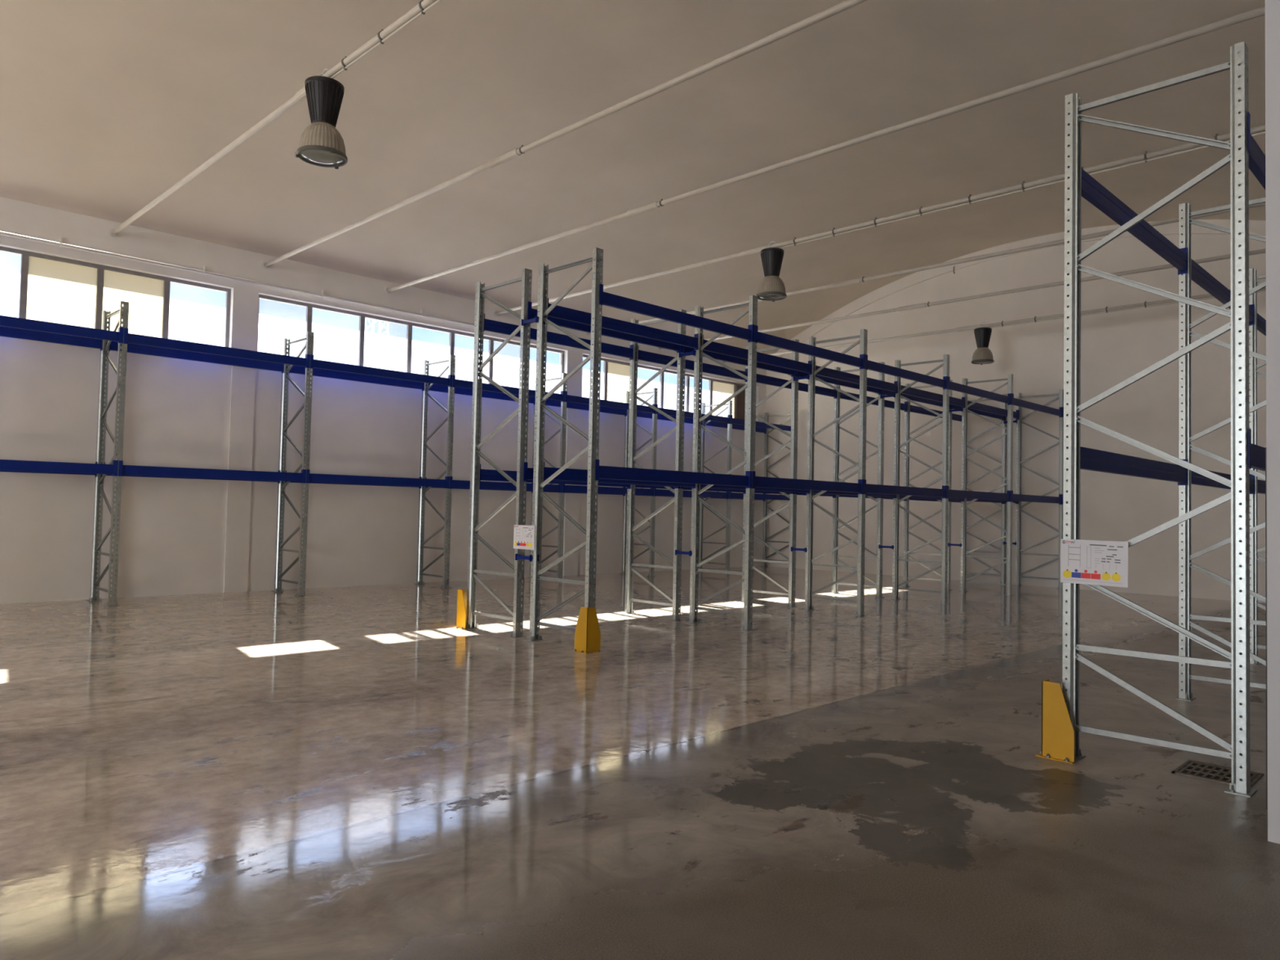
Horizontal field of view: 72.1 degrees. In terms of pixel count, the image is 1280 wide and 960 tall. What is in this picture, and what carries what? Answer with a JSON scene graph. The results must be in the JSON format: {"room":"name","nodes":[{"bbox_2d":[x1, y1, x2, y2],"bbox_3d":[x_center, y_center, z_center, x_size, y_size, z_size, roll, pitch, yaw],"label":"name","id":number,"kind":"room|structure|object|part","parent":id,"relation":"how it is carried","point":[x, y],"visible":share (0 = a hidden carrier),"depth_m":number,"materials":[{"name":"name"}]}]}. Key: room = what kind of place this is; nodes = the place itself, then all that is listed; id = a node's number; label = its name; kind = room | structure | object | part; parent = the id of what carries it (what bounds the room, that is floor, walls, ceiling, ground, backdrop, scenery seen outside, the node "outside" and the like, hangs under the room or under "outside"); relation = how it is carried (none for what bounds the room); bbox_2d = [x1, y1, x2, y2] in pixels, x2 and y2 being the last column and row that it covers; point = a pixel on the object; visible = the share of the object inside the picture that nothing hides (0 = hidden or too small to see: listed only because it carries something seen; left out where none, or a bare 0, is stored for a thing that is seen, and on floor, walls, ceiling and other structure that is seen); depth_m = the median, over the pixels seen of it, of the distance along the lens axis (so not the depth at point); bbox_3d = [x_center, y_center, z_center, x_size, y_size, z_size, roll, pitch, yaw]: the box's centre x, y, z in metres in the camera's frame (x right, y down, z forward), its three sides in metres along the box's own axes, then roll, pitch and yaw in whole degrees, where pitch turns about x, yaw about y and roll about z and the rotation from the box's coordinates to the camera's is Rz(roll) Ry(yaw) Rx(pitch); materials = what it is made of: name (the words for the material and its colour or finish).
{"room":"empty warehouse","nodes":[
{"label":"empty warehouse","id":0,"kind":"room"},
{"bbox_2d":[0,196,766,604],"bbox_3d":[-12.399,-1.467,10.792,0.330,6.385,45.620,-1,-3,45],"label":"wall","id":1,"kind":"structure","parent":0,"point":[178,536],"depth_m":16.06,"materials":[{"name":"white paint"}]},
{"bbox_2d":[0,246,231,346],"bbox_3d":[-9.940,-2.962,13.213,0.185,1.240,7.300,-1,-3,45],"label":"window","id":2,"kind":"structure","parent":1,"relation":"in","point":[53,289],"depth_m":14.31,"materials":[{"name":"clear glass"}]},
{"bbox_3d":[-9.214,-2.924,14.020,0.004,1.110,0.940,-1,-3,45],"label":"pane","id":3,"kind":"part","parent":2,"relation":"part of","materials":[{"name":"clear glass"}]},
{"bbox_3d":[-8.497,-2.885,14.738,0.004,1.110,0.910,-1,-3,45],"label":"pane","id":4,"kind":"part","parent":2,"relation":"part of","materials":[{"name":"clear glass"}]},
{"bbox_2d":[0,231,474,326],"bbox_3d":[-12.207,-3.916,10.770,0.081,0.155,45.470,-1,-3,45],"label":"conduit","id":5,"kind":"object","parent":1,"relation":"attached to","point":[60,244],"visible":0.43,"depth_m":15.45,"materials":[{"name":"white metal"}]},
{"bbox_2d":[108,0,441,237],"bbox_3d":[-2.676,-3.744,8.428,16.869,0.944,0.492,-1,-3,45],"label":"lamp","id":6,"kind":"object","parent":1,"relation":"attached to","point":[321,144],"depth_m":8.86,"materials":[{"name":"black metal"}]},
{"bbox_3d":[-8.626,-4.045,14.393,0.024,0.139,0.139,-1,-3,45],"label":"plate","id":7,"kind":"part","parent":6,"relation":"part of","materials":[{"name":"white paint"}]},
{"bbox_3d":[-2.668,-4.122,8.441,16.869,0.140,0.139,-1,-3,45],"label":"tie rod","id":8,"kind":"part","parent":6,"relation":"part of","materials":[{"name":"white metal"}]},
{"bbox_2d":[1,251,706,380],"bbox_3d":[-12.622,-3.809,11.144,0.440,0.080,45.620,-1,-3,45],"label":"trim","id":9,"kind":"structure","parent":1,"relation":"attached to","point":[2,251],"depth_m":18.19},
{"bbox_2d":[257,294,564,393],"bbox_3d":[-4.437,-2.659,18.718,0.185,1.240,7.380,-1,-3,45],"label":"window","id":10,"kind":"structure","parent":1,"relation":"in","point":[309,307],"depth_m":18.33,"materials":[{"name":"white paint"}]},
{"bbox_2d":[262,0,867,268],"bbox_3d":[-1.464,-4.019,10.741,15.319,0.139,0.139,-1,-3,45],"label":"rod","id":11,"kind":"object","parent":1,"relation":"attached to","point":[847,4],"visible":1,"depth_m":9.61,"materials":[{"name":"beige paint"}]},
{"bbox_3d":[-6.874,-3.949,16.145,0.024,0.139,0.139,-1,-3,45],"label":"plate","id":12,"kind":"part","parent":11,"relation":"part of","materials":[{"name":"white paint"}]},
{"bbox_2d":[582,354,755,419],"bbox_3d":[1.017,-2.359,24.174,0.185,1.240,7.080,-1,-3,45],"label":"window","id":13,"kind":"structure","parent":1,"relation":"in","point":[616,374],"depth_m":23.88,"materials":[{"name":"white paint"}]},
{"bbox_3d":[-0.514,-2.445,22.723,0.004,1.110,0.950,-1,-3,45],"label":"pane","id":14,"kind":"part","parent":13,"relation":"part of","materials":[{"name":"clear glass"}]},
{"bbox_3d":[2.417,-2.284,25.656,0.004,1.110,1.010,-1,-3,45],"label":"pane","id":15,"kind":"part","parent":13,"relation":"part of","materials":[{"name":"clear glass"}]},
{"bbox_3d":[3.143,-2.244,26.382,0.004,1.110,0.865,-1,-3,45],"label":"pane","id":16,"kind":"part","parent":13,"relation":"part of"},
{"bbox_2d":[384,5,1265,293],"bbox_3d":[0.281,-3.923,12.486,15.319,0.139,0.139,-1,-3,45],"label":"rod","id":17,"kind":"object","parent":1,"relation":"attached to","point":[1260,11],"visible":1,"depth_m":9.76,"materials":[{"name":"beige paint"}]},
{"bbox_3d":[-5.130,-3.853,17.891,0.024,0.139,0.139,-1,-3,45],"label":"plate","id":18,"kind":"part","parent":17,"relation":"part of","materials":[{"name":"white paint"}]},
{"bbox_2d":[493,124,1265,316],"bbox_3d":[2.166,-3.441,14.368,15.319,0.944,0.492,-1,-3,45],"label":"lamp","id":19,"kind":"object","parent":1,"relation":"attached to","point":[771,287],"depth_m":13.29,"materials":[{"name":"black metal"}]},
{"bbox_3d":[2.174,-3.818,14.380,15.319,0.140,0.139,-1,-3,45],"label":"tie rod","id":20,"kind":"part","parent":19,"relation":"part of","materials":[{"name":"white metal"}]},
{"bbox_2d":[585,202,1265,335],"bbox_3d":[4.117,-3.712,16.324,15.319,0.139,0.139,-1,-3,45],"label":"rod","id":21,"kind":"object","parent":1,"relation":"attached to","point":[863,279],"visible":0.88,"depth_m":15.00,"materials":[{"name":"beige paint"}]},
{"bbox_2d":[657,248,1266,350],"bbox_3d":[5.918,-3.612,18.126,15.319,0.139,0.139,-1,-3,45],"label":"rod","id":22,"kind":"object","parent":1,"relation":"attached to","point":[1261,251],"visible":0.86,"depth_m":17.25,"materials":[{"name":"beige paint"}]},
{"bbox_2d":[721,287,1266,364],"bbox_3d":[7.818,-3.130,20.021,15.319,0.944,0.492,-1,-3,45],"label":"lamp","id":23,"kind":"object","parent":1,"relation":"attached to","point":[983,354],"depth_m":19.86,"materials":[{"name":"black metal"}]},
{"bbox_3d":[7.826,-3.507,20.034,15.319,0.140,0.139,-1,-3,45],"label":"tie rod","id":24,"kind":"part","parent":23,"relation":"part of","materials":[{"name":"white metal"}]},
{"bbox_2d":[0,0,1265,354],"bbox_3d":[-6.016,-5.368,4.625,18.150,3.311,46.020,-1,-3,45],"label":"ceiling","id":25,"kind":"structure","parent":0,"point":[106,106],"depth_m":14.15,"materials":[{"name":"beige paint"}]},
{"bbox_2d":[0,565,1279,959],"bbox_3d":[-6.378,1.777,4.099,18.450,0.300,46.920,-1,-3,45],"label":"floor","id":26,"kind":"structure","parent":0,"point":[348,772],"depth_m":5.21,"materials":[{"name":"concrete"}]},
{"bbox_2d":[0,301,793,606],"bbox_3d":[-3.112,-0.121,18.877,1.086,4.634,20.665,-1,-3,45],"label":"rack","id":27,"kind":"object","parent":26,"relation":"on","point":[122,341],"visible":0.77,"depth_m":15.99,"materials":[{"name":"metal"}]},
{"bbox_3d":[-8.664,1.889,13.970,0.130,0.051,0.190,-1,-3,45],"label":"foot plate","id":28,"kind":"part","parent":27,"relation":"part of","materials":[{"name":"metal"}]},
{"bbox_3d":[-7.988,1.880,13.294,0.130,0.051,0.190,-1,-3,45],"label":"foot plate","id":29,"kind":"part","parent":27,"relation":"part of","materials":[{"name":"metal"}]},
{"bbox_2d":[453,588,466,629],"bbox_3d":[-2.319,1.716,11.714,0.246,0.510,0.246,-1,-3,45],"label":"guard","id":30,"kind":"object","parent":26,"relation":"on","point":[461,611],"visible":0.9,"depth_m":11.66,"materials":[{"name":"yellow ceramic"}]},
{"bbox_2d":[572,606,601,653],"bbox_3d":[-0.594,1.694,9.992,0.246,0.510,0.246,-1,-3,45],"label":"guard","id":31,"kind":"object","parent":26,"relation":"on","point":[587,633],"visible":1,"depth_m":9.93,"materials":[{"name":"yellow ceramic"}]},
{"bbox_2d":[465,268,1006,637],"bbox_3d":[3.346,-0.065,16.651,1.135,4.643,14.890,-1,-3,45],"label":"rack","id":32,"kind":"object","parent":26,"relation":"on","point":[523,474],"visible":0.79,"depth_m":13.76,"materials":[{"name":"metal"}]},
{"bbox_3d":[-2.250,1.948,11.733,0.130,0.051,0.190,-1,-3,45],"label":"foot plate","id":33,"kind":"part","parent":32,"relation":"part of","materials":[{"name":"metal"}]},
{"bbox_3d":[-1.539,1.939,11.023,0.130,0.051,0.190,-1,-3,45],"label":"foot plate","id":34,"kind":"part","parent":32,"relation":"part of","materials":[{"name":"metal"}]},
{"bbox_3d":[-0.173,2.062,13.811,0.130,0.051,0.190,-1,-3,45],"label":"foot plate","id":35,"kind":"part","parent":32,"relation":"part of","materials":[{"name":"metal"}]},
{"bbox_3d":[0.538,2.053,13.101,0.130,0.051,0.190,-1,-3,45],"label":"foot plate","id":36,"kind":"part","parent":32,"relation":"part of","materials":[{"name":"metal"}]},
{"bbox_2d":[515,247,1063,641],"bbox_3d":[4.205,-0.076,15.792,1.390,4.643,14.890,-1,-3,45],"label":"rack","id":37,"kind":"object","parent":26,"relation":"on","point":[695,479],"visible":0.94,"depth_m":12.92,"materials":[{"name":"metal"}]},
{"bbox_2d":[513,524,534,550],"bbox_3d":[-1.438,0.709,10.897,0.420,0.297,0.004,-1,-3,45],"label":"sign","id":38,"kind":"object","parent":37,"relation":"attached to","point":[523,535],"visible":1,"depth_m":10.89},
{"bbox_3d":[-1.288,1.935,10.772,0.130,0.051,0.190,-1,-3,45],"label":"foot plate","id":39,"kind":"part","parent":37,"relation":"part of","materials":[{"name":"metal"}]},
{"bbox_3d":[0.789,2.050,12.850,0.130,0.051,0.190,-1,-3,45],"label":"foot plate","id":40,"kind":"part","parent":37,"relation":"part of","materials":[{"name":"metal"}]},
{"bbox_3d":[1.487,2.041,12.153,0.130,0.051,0.190,-1,-3,45],"label":"foot plate","id":41,"kind":"part","parent":37,"relation":"part of","materials":[{"name":"metal"}]},
{"bbox_3d":[2.866,2.164,14.928,0.130,0.051,0.190,-1,-3,45],"label":"foot plate","id":42,"kind":"part","parent":37,"relation":"part of","materials":[{"name":"metal"}]},
{"bbox_2d":[1035,679,1074,764],"bbox_3d":[2.865,1.630,5.999,0.246,0.510,0.246,-1,-3,45],"label":"guard","id":43,"kind":"object","parent":26,"relation":"on","point":[1057,729],"visible":1,"depth_m":5.93,"materials":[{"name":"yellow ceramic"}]},
{"bbox_2d":[1062,41,1266,797],"bbox_3d":[6.409,-0.231,8.805,1.101,4.570,8.914,-1,-3,45],"label":"rack","id":44,"kind":"object","parent":26,"relation":"on","point":[1247,457],"visible":0.97,"depth_m":5.98,"materials":[{"name":"metal"}]},
{"bbox_3d":[2.936,1.862,5.989,0.130,0.050,0.190,-1,-3,45],"label":"foot plate","id":45,"kind":"part","parent":44,"relation":"part of","materials":[{"name":"metal"}]},
{"bbox_2d":[1060,538,1128,587],"bbox_3d":[3.031,0.552,5.876,0.420,0.297,0.004,0,-2,45],"label":"sign","id":46,"kind":"object","parent":44,"relation":"attached to","point":[1095,562],"visible":1,"depth_m":5.87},
{"bbox_2d":[1069,547,1116,583],"bbox_3d":[3.027,0.567,5.878,0.370,0.226,0.001,0,-2,45],"label":"print","id":47,"kind":"object","parent":46,"relation":"attached to","point":[1086,565],"depth_m":5.88,"materials":[{"name":"grey paper"}]},
{"bbox_3d":[4.991,1.975,8.044,0.130,0.050,0.190,-1,-3,45],"label":"foot plate","id":48,"kind":"part","parent":44,"relation":"part of","materials":[{"name":"metal"}]},
{"bbox_3d":[3.623,1.853,5.303,0.130,0.050,0.190,-1,-3,45],"label":"foot plate","id":49,"kind":"part","parent":44,"relation":"part of","materials":[{"name":"metal"}]},
{"bbox_3d":[7.045,2.088,10.099,0.130,0.050,0.190,-1,-3,45],"label":"foot plate","id":50,"kind":"part","parent":44,"relation":"part of","materials":[{"name":"metal"}]},
{"bbox_2d":[1171,759,1263,786],"bbox_3d":[3.720,1.888,5.659,0.420,0.008,0.420,-1,-3,45],"label":"drain grate","id":51,"kind":"object","parent":26,"relation":"on","point":[1213,772],"visible":0.8,"depth_m":5.67,"materials":[{"name":"metal"}]},
{"bbox_2d":[764,234,1266,603],"bbox_3d":[9.396,-1.688,21.505,16.030,8.470,0.300,-1,-3,45],"label":"wall","id":52,"kind":"structure","parent":0,"point":[1116,346],"depth_m":21.05,"materials":[{"name":"beige paint"}]},
{"bbox_2d":[774,219,1266,357],"bbox_3d":[9.303,-4.689,21.523,15.330,2.415,0.060,-1,-3,45],"label":"trim","id":53,"kind":"structure","parent":52,"relation":"attached to","point":[1255,227],"depth_m":22.19,"materials":[{"name":"beige paint"}]},
{"bbox_2d":[1265,0,1279,844],"bbox_3d":[9.851,-1.289,9.411,2.500,6.869,16.120,-1,-3,45],"label":"wall","id":54,"kind":"structure","parent":0,"point":[1272,7],"depth_m":4.54,"materials":[{"name":"grey paint"}]},
{"bbox_2d":[1265,447,1267,809],"bbox_3d":[3.609,0.836,4.974,0.100,2.060,0.095,-1,-3,45],"label":"strip","id":55,"kind":"object","parent":54,"relation":"attached to","point":[1265,447],"visible":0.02,"depth_m":4.99,"materials":[{"name":"metal"}]},
{"label":"outside","id":56,"kind":"structure","parent":0,"visible":0},
{"bbox_3d":[-83.791,4.117,111.835,243.300,0.300,280.000,-1,-3,45],"label":"ground","id":57,"kind":"structure","parent":56,"visible":0},
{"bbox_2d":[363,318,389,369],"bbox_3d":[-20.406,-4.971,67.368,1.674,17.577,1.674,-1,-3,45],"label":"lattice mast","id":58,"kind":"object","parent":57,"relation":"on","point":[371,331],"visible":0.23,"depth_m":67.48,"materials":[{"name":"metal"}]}
]}

